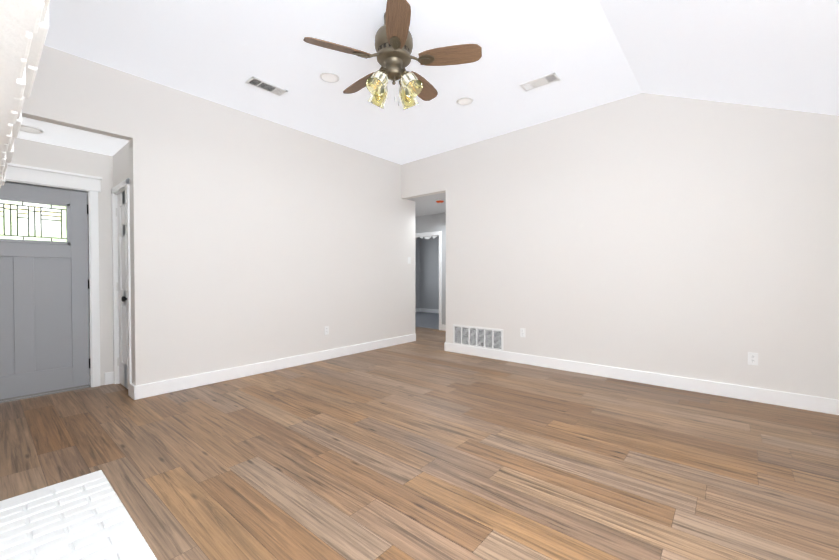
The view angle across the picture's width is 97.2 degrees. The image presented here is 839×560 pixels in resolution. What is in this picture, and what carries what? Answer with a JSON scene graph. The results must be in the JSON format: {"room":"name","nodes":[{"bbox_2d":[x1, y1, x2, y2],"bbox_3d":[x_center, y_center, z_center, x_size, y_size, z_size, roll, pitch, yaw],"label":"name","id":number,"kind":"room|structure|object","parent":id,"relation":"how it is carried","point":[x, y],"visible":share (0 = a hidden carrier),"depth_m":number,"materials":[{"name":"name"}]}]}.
{"room":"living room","nodes":[
{"label":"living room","id":0,"kind":"room"},
{"bbox_2d":[11,138,112,385],"bbox_3d":[-3.843,-0.151,3.467,0.120,2.560,1.510,1,1,40],"label":"wall","id":1,"kind":"structure","parent":0,"point":[45,155],"depth_m":3.92,"materials":[{"name":"white paint"}]},
{"bbox_2d":[0,182,89,400],"bbox_3d":[-3.770,0.109,3.532,0.060,2.031,0.928,1,1,40],"label":"front door","id":2,"kind":"structure","parent":1,"relation":"in","point":[44,322],"depth_m":3.62,"materials":[{"name":"grey paint"},{"name":"glass"}]},
{"bbox_2d":[0,163,101,402],"bbox_3d":[-3.776,0.026,3.528,0.168,2.205,1.147,1,1,40],"label":"door frame","id":3,"kind":"structure","parent":1,"relation":"attached to","point":[89,185],"depth_m":3.85,"materials":[{"name":"white wood"}]},
{"bbox_2d":[17,117,128,155],"bbox_3d":[-3.529,-1.377,3.187,0.700,0.100,1.510,1,1,40],"label":"ceiling","id":4,"kind":"structure","parent":0,"point":[60,135],"depth_m":3.48,"materials":[{"name":"white paint"}]},
{"bbox_2d":[20,125,43,133],"bbox_3d":[-3.438,-1.323,3.248,0.192,0.010,0.192,1,1,40],"label":"recessed light","id":5,"kind":"object","parent":4,"relation":"in","point":[27,129],"visible":0.67,"depth_m":3.25,"materials":[{"name":"white plastic"}]},
{"bbox_2d":[113,141,131,366],"bbox_3d":[-2.832,-0.160,4.127,0.820,2.560,0.800,1,1,40],"label":"wall","id":6,"kind":"structure","parent":0,"point":[121,164],"depth_m":3.70,"materials":[{"name":"white paint"}]},
{"bbox_2d":[111,178,131,395],"bbox_3d":[-3.013,0.072,3.834,0.681,2.105,0.146,1,1,40],"label":"door frame","id":7,"kind":"structure","parent":6,"relation":"attached to","point":[121,187],"depth_m":3.96,"materials":[{"name":"white wood"}]},
{"bbox_2d":[116,190,127,388],"bbox_3d":[-3.051,0.101,3.801,0.562,2.023,0.101,1,1,40],"label":"closet door","id":8,"kind":"structure","parent":6,"relation":"in","point":[122,361],"depth_m":3.87,"materials":[{"name":"white wood"}]},
{"bbox_2d":[22,45,414,385],"bbox_3d":[-1.909,-0.535,4.489,0.120,3.300,5.570,1,1,40],"label":"wall","id":9,"kind":"structure","parent":0,"point":[255,239],"depth_m":4.20,"materials":[{"name":"white paint"}]},
{"bbox_2d":[132,334,415,399],"bbox_3d":[-1.377,1.042,5.040,0.016,0.130,4.076,1,1,40],"label":"baseboard","id":10,"kind":"structure","parent":9,"relation":"attached to","point":[177,384],"depth_m":4.34,"materials":[{"name":"white wood"}]},
{"bbox_2d":[324,326,328,334],"bbox_3d":[-1.291,0.701,5.143,0.009,0.116,0.072,1,1,40],"label":"electrical outlet","id":11,"kind":"object","parent":9,"relation":"attached to","point":[326,330],"visible":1,"depth_m":5.14,"materials":[{"name":"white plastic"}]},
{"bbox_2d":[415,237,419,307],"bbox_3d":[-0.884,-0.272,10.691,0.120,2.600,2.640,1,1,40],"label":"wall","id":12,"kind":"structure","parent":0,"point":[417,240],"depth_m":11.58,"materials":[{"name":"grey paint"}]},
{"bbox_2d":[0,327,838,559],"bbox_3d":[-0.098,1.155,3.801,6.970,0.060,7.050,1,1,40],"label":"floor","id":13,"kind":"structure","parent":0,"point":[424,446],"depth_m":2.31,"materials":[{"name":"brown wood"}]},
{"bbox_2d":[0,470,156,559],"bbox_3d":[-1.228,1.150,0.974,2.605,0.028,1.023,1,1,40],"label":"hearth","id":14,"kind":"object","parent":13,"relation":"on","point":[86,517],"depth_m":1.70,"materials":[{"name":"white brick"}]},
{"bbox_2d":[0,0,49,187],"bbox_3d":[-1.352,-0.389,0.817,2.500,3.050,0.656,1,1,40],"label":"brick wall","id":15,"kind":"structure","parent":14,"relation":"on","point":[24,26],"depth_m":0.68,"materials":[{"name":"white brick"}]},
{"bbox_2d":[407,192,445,216],"bbox_3d":[0.056,-1.453,7.230,2.750,0.100,1.665,1,1,40],"label":"ceiling","id":16,"kind":"structure","parent":0,"point":[427,205],"depth_m":6.90,"materials":[{"name":"white paint"}]},
{"bbox_2d":[415,312,438,328],"bbox_3d":[0.665,1.068,9.584,4.300,0.072,2.790,1,1,40],"label":"floor","id":17,"kind":"structure","parent":0,"point":[426,320],"depth_m":9.44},
{"bbox_2d":[420,236,438,308],"bbox_3d":[1.472,-0.269,10.527,3.940,2.600,0.120,1,1,40],"label":"wall","id":18,"kind":"structure","parent":0,"point":[427,273],"depth_m":11.42,"materials":[{"name":"grey paint"}]},
{"bbox_2d":[420,308,438,312],"bbox_3d":[1.429,0.966,10.492,3.700,0.130,0.016,1,1,40],"label":"baseboard","id":19,"kind":"structure","parent":18,"relation":"attached to","point":[421,309],"depth_m":11.42,"materials":[{"name":"white wood"}]},
{"bbox_2d":[415,213,445,324],"bbox_3d":[0.554,-0.222,7.839,2.750,2.580,0.120,1,1,40],"label":"wall","id":20,"kind":"structure","parent":0,"point":[430,223],"depth_m":7.82,"materials":[{"name":"white paint"}]},
{"bbox_2d":[415,231,441,329],"bbox_3d":[0.150,0.011,8.171,0.930,2.105,0.137,1,1,40],"label":"door frame","id":21,"kind":"structure","parent":20,"relation":"attached to","point":[435,233],"depth_m":7.84,"materials":[{"name":"white wood"}]},
{"bbox_2d":[441,324,445,330],"bbox_3d":[0.954,1.009,7.431,1.270,0.130,0.016,1,1,40],"label":"baseboard","id":22,"kind":"structure","parent":20,"relation":"attached to","point":[443,327],"depth_m":7.80,"materials":[{"name":"white wood"}]},
{"bbox_2d":[44,0,838,164],"bbox_3d":[-0.009,-1.673,2.639,5.390,0.872,5.445,1,1,40],"label":"ceiling","id":23,"kind":"structure","parent":0,"point":[781,54],"depth_m":3.08,"materials":[{"name":"white paint"}]},
{"bbox_2d":[245,76,287,96],"bbox_3d":[-1.535,-1.940,3.718,0.170,0.008,0.370,1,1,40],"label":"ceiling vent","id":24,"kind":"object","parent":23,"relation":"in","point":[264,86],"visible":1,"depth_m":3.71,"materials":[{"name":"white plastic"}]},
{"bbox_2d":[319,72,339,82],"bbox_3d":[-0.870,-1.954,3.577,0.192,0.010,0.192,1,1,40],"label":"recessed light","id":25,"kind":"object","parent":23,"relation":"in","point":[328,77],"visible":1,"depth_m":3.56,"materials":[{"name":"white plastic"}]},
{"bbox_2d":[303,0,481,109],"bbox_3d":[-0.203,-1.641,2.809,1.234,0.674,1.248,1,1,40],"label":"ceiling fan","id":26,"kind":"object","parent":23,"relation":"hanging from","point":[393,43],"visible":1,"depth_m":2.68,"materials":[{"name":"brown wood"}]},
{"bbox_2d":[456,97,473,105],"bbox_3d":[0.503,-1.982,4.108,0.192,0.010,0.192,1,1,40],"label":"recessed light","id":27,"kind":"object","parent":23,"relation":"in","point":[463,101],"visible":0.96,"depth_m":4.10,"materials":[{"name":"white plastic"}]},
{"bbox_2d":[519,72,560,91],"bbox_3d":[1.216,-1.999,3.744,0.370,0.008,0.170,1,1,40],"label":"ceiling vent","id":28,"kind":"object","parent":23,"relation":"in","point":[543,81],"visible":1,"depth_m":3.73,"materials":[{"name":"white plastic"}]},
{"bbox_2d":[401,93,838,399],"bbox_3d":[1.703,-0.538,4.694,5.150,3.300,0.120,1,1,40],"label":"wall","id":29,"kind":"structure","parent":0,"point":[693,238],"depth_m":3.92,"materials":[{"name":"white paint"}]},
{"bbox_2d":[453,324,502,350],"bbox_3d":[0.830,0.832,5.361,0.840,0.307,0.010,1,1,40],"label":"air vent","id":30,"kind":"object","parent":29,"relation":"in","point":[483,337],"visible":1,"depth_m":5.34,"materials":[{"name":"white plastic"}]},
{"bbox_2d":[520,328,524,336],"bbox_3d":[1.370,0.699,4.906,0.072,0.116,0.009,1,1,40],"label":"electrical outlet","id":31,"kind":"object","parent":29,"relation":"attached to","point":[522,332],"visible":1,"depth_m":4.91,"materials":[{"name":"white plastic"}]},
{"bbox_2d":[444,342,838,414],"bbox_3d":[1.998,1.052,4.380,4.206,0.130,0.016,1,1,40],"label":"baseboard","id":32,"kind":"structure","parent":29,"relation":"attached to","point":[803,402],"depth_m":3.85,"materials":[{"name":"white wood"}]},
{"bbox_2d":[748,352,757,365],"bbox_3d":[3.108,0.735,3.447,0.072,0.116,0.009,1,1,40],"label":"electrical outlet","id":33,"kind":"object","parent":29,"relation":"attached to","point":[752,358],"visible":1,"depth_m":3.45,"materials":[{"name":"white plastic"}]}
]}

